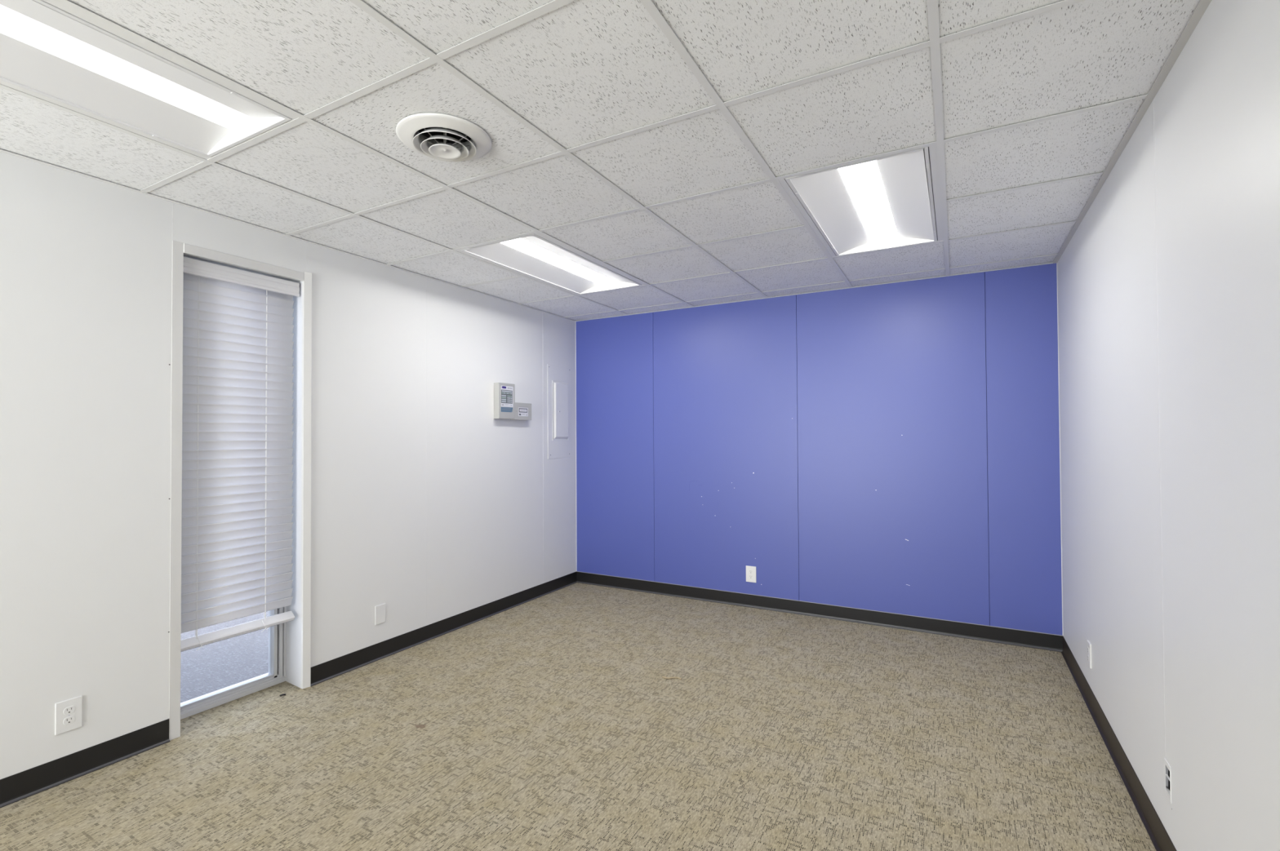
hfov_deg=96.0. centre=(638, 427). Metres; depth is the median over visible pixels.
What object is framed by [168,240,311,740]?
window
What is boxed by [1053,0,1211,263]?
trim
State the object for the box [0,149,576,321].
trim
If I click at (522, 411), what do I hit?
thermostat
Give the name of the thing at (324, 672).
baseboard
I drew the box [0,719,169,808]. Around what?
baseboard
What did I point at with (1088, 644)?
wall outlet
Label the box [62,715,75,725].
receptacle
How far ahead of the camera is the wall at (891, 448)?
4.17 m
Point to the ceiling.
(652, 141)
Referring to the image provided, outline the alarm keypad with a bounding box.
[493,382,515,419]
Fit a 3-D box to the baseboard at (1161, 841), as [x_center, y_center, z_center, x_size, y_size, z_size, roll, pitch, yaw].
[0.675,1.287,0.051,0.014,0.098,7.969,-1,-1,29]
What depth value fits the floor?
2.44 m
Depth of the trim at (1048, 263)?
4.18 m
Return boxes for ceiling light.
[0,0,297,159]
[456,232,644,295]
[777,145,942,257]
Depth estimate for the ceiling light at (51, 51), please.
1.76 m
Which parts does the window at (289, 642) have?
casing, frame, casing, casing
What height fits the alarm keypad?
0.273 m
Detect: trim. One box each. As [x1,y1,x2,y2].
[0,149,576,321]
[576,262,1053,321]
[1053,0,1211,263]
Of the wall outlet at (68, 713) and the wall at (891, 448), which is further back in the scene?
the wall at (891, 448)
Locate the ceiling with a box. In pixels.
[0,0,1200,320]
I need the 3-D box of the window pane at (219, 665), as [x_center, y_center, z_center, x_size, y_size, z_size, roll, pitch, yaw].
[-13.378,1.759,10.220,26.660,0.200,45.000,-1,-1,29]
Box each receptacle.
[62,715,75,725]
[63,706,75,715]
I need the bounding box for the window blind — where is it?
[180,257,299,652]
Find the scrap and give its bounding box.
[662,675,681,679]
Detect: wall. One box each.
[0,151,576,779]
[575,262,1062,636]
[1057,0,1279,850]
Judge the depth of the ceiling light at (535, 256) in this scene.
3.64 m
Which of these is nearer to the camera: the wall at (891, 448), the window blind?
the window blind
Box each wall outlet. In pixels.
[54,696,82,735]
[746,565,755,582]
[1086,640,1092,669]
[1164,758,1171,804]
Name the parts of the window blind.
lift cord, ladder cord, rail, lift cord, ladder cord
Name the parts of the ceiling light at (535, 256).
plate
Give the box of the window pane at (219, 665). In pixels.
[180,611,268,703]
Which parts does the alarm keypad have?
key panel, door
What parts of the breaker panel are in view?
panel door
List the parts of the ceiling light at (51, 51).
plate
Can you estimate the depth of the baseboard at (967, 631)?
4.16 m
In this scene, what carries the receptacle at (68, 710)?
attached to the wall outlet at (68, 713)
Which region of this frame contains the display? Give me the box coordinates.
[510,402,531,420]
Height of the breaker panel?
0.813 m
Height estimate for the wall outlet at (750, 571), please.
0.124 m
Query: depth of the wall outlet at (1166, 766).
1.78 m
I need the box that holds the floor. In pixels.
[0,582,1155,850]
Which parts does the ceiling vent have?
dish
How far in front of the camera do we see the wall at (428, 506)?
2.54 m
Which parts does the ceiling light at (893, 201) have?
plate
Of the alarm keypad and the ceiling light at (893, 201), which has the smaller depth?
the ceiling light at (893, 201)
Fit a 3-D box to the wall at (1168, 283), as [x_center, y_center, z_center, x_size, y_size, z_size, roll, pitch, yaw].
[0.720,-0.140,0.043,0.106,2.950,8.169,-1,-1,29]
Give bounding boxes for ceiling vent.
[395,112,492,161]
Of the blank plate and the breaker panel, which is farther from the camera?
the breaker panel
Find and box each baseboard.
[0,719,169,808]
[310,572,577,686]
[576,572,1062,652]
[1061,636,1176,850]
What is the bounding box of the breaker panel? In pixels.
[547,364,571,459]
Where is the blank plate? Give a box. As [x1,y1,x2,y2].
[374,604,385,625]

